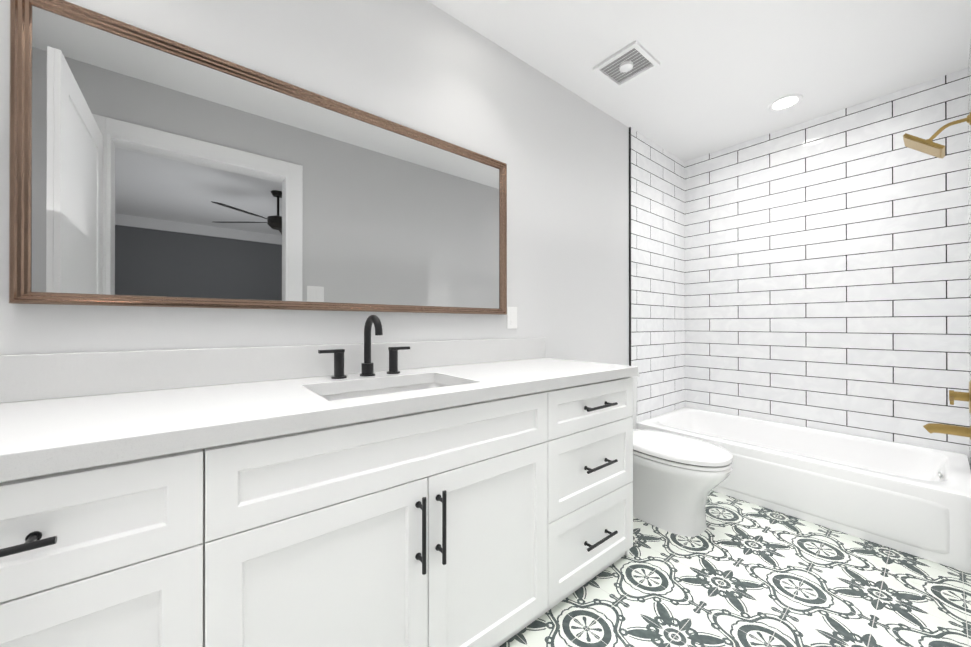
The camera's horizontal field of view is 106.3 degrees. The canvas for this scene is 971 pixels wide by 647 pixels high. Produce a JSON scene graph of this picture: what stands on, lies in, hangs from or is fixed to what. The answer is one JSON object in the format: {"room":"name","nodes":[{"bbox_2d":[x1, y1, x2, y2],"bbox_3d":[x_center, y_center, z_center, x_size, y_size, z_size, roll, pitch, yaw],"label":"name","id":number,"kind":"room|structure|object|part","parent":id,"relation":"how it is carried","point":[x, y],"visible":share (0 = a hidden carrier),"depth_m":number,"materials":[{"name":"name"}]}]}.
{"room":"bathroom","nodes":[
{"label":"bathroom","id":0,"kind":"room"},
{"bbox_2d":[0,0,628,365],"bbox_3d":[0.001,-0.190,1.869,4.580,2.440,0.120,0,0,-39],"label":"wall","id":1,"kind":"structure","parent":0,"point":[431,69],"depth_m":1.59,"materials":[{"name":"white paint"}]},
{"bbox_2d":[9,0,506,314],"bbox_3d":[-0.515,-0.429,1.360,1.578,0.765,0.028,0,0,-39],"label":"mirror","id":2,"kind":"object","parent":1,"relation":"attached to","point":[148,169],"visible":0.98,"depth_m":1.12,"materials":[{"name":"grey mirror"}]},
{"bbox_2d":[0,339,547,402],"bbox_3d":[-0.641,0.133,1.263,2.482,0.112,0.020,0,0,-39],"label":"backsplash","id":3,"kind":"structure","parent":1,"relation":"attached to","point":[53,375],"depth_m":1.08,"materials":[{"name":"white stone"}]},
{"bbox_2d":[507,307,516,328],"bbox_3d":[0.138,-0.030,1.896,0.070,0.114,0.007,0,0,-39],"label":"electrical outlet","id":4,"kind":"object","parent":1,"relation":"attached to","point":[511,317],"visible":0.98,"depth_m":1.89,"materials":[{"name":"white plastic"}]},
{"bbox_2d":[631,128,684,428],"bbox_3d":[1.389,-0.187,2.895,0.890,2.440,0.008,0,0,-39],"label":"wall tile","id":5,"kind":"structure","parent":1,"relation":"attached to","point":[658,265],"depth_m":2.86,"materials":[{"name":"white tile"}]},
{"bbox_2d":[427,0,970,161],"bbox_3d":[0.506,-1.462,1.240,4.580,0.100,1.740,0,0,-39],"label":"ceiling","id":6,"kind":"structure","parent":0,"point":[724,74],"depth_m":1.89,"materials":[{"name":"white paint"}]},
{"bbox_2d":[593,40,659,88],"bbox_3d":[0.767,-1.401,1.986,0.250,0.017,0.250,0,0,-39],"label":"ceiling vent","id":7,"kind":"object","parent":6,"relation":"in","point":[632,61],"visible":0.98,"depth_m":1.98,"materials":[{"name":"white plastic"}]},
{"bbox_2d":[768,94,802,110],"bbox_3d":[1.908,-1.404,2.320,0.176,0.007,0.176,0,0,-39],"label":"recessed light","id":8,"kind":"object","parent":6,"relation":"in","point":[785,102],"visible":1,"depth_m":2.31,"materials":[{"name":"white"}]},
{"bbox_2d":[499,491,970,646],"bbox_3d":[0.506,1.078,1.232,4.580,0.100,1.740,0,0,-39],"label":"floor","id":9,"kind":"structure","parent":0,"point":[738,573],"depth_m":1.38,"materials":[{"name":"tile"}]},
{"bbox_2d":[0,371,637,646],"bbox_3d":[-0.470,0.628,1.037,2.470,0.800,0.584,0,0,-39],"label":"bathroom vanity","id":10,"kind":"object","parent":9,"relation":"on","point":[453,493],"depth_m":0.82,"materials":[{"name":"white wood"}]},
{"bbox_2d":[0,359,637,470],"bbox_3d":[-0.472,0.208,1.051,2.482,0.040,0.562,0,0,-39],"label":"countertop","id":11,"kind":"structure","parent":10,"relation":"on","point":[33,432],"depth_m":0.82,"materials":[{"name":"white stone"}]},
{"bbox_2d":[316,315,411,378],"bbox_3d":[-0.400,0.079,1.286,0.332,0.220,0.144,0,0,-39],"label":"faucet","id":12,"kind":"object","parent":11,"relation":"on","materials":[{"name":"black metal"}]},
{"bbox_2d":[316,379,451,398],"bbox_3d":[-0.288,0.296,1.145,0.534,0.159,0.364,0,0,-39],"label":"sink","id":13,"kind":"object","parent":11,"relation":"in","point":[409,384],"depth_m":1.28,"materials":[{"name":"white ceramic"}]},
{"bbox_2d":[632,372,732,536],"bbox_3d":[0.910,0.660,2.010,0.448,0.741,0.770,0,0,-39],"label":"toilet","id":14,"kind":"object","parent":9,"relation":"on","point":[677,479],"visible":0.56,"depth_m":1.79,"materials":[{"name":"white ceramic"}]},
{"bbox_3d":[0.738,0.500,2.225,0.448,0.421,0.220,0,0,-39],"label":"tank","id":15,"kind":"part","parent":14,"relation":"part of","materials":[{"name":"white ceramic"}]},
{"bbox_3d":[0.976,0.652,1.926,0.378,0.061,0.556,0,0,-39],"label":"seat","id":16,"kind":"part","parent":14,"relation":"part of","materials":[{"name":"white plastic"}]},
{"bbox_2d":[637,407,970,572],"bbox_3d":[1.867,0.874,2.319,0.835,0.315,1.478,0,0,-39],"label":"bathtub","id":17,"kind":"object","parent":9,"relation":"on","point":[914,500],"visible":0.77,"depth_m":1.92,"materials":[{"name":"white ceramic"}]},
{"bbox_3d":[2.249,-0.188,2.627,0.120,2.440,1.500,0,0,-39],"label":"wall","id":18,"kind":"structure","parent":0,"visible":0},
{"bbox_2d":[685,68,968,457],"bbox_3d":[2.199,-0.188,2.587,0.008,2.440,1.484,0,0,-39],"label":"wall tile","id":19,"kind":"structure","parent":18,"relation":"attached to","point":[826,272],"depth_m":2.40,"materials":[{"name":"white tile"}]},
{"bbox_3d":[0.550,-0.195,0.235,5.760,2.440,0.120,0,0,-39],"label":"wall","id":20,"kind":"structure","parent":0,"visible":0},
{"bbox_2d":[629,127,630,365],"bbox_3d":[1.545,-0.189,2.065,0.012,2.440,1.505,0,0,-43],"label":"trim","id":21,"kind":"structure","parent":20,"relation":"attached to","point":[629,246],"depth_m":2.61,"materials":[{"name":"black metal"}]},
{"bbox_2d":[968,38,970,467],"bbox_3d":[2.362,-0.190,1.763,0.780,2.440,0.008,0,0,-39],"label":"wall tile","id":22,"kind":"structure","parent":20,"relation":"attached to","point":[969,199],"depth_m":1.90,"materials":[{"name":"white tile"}]},
{"bbox_2d":[903,112,970,157],"bbox_3d":[2.277,-0.935,1.840,0.170,0.170,0.215,0,0,-39],"label":"shower head","id":23,"kind":"object","parent":22,"relation":"attached to","point":[929,146],"visible":1,"depth_m":1.84},
{"bbox_2d":[923,423,970,439],"bbox_3d":[2.289,0.525,1.806,0.068,0.068,0.153,0,0,-39],"label":"tub spout","id":24,"kind":"object","parent":22,"relation":"attached to","point":[947,429],"visible":1,"depth_m":1.79,"materials":[{"name":"gold metal"}]},
{"bbox_2d":[949,380,970,413],"bbox_3d":[2.311,0.355,1.770,0.180,0.170,0.070,0,0,-39],"label":"shower valve","id":25,"kind":"object","parent":22,"relation":"attached to","point":[959,396],"visible":1,"depth_m":1.76,"materials":[{"name":"gold metal"}]}
]}

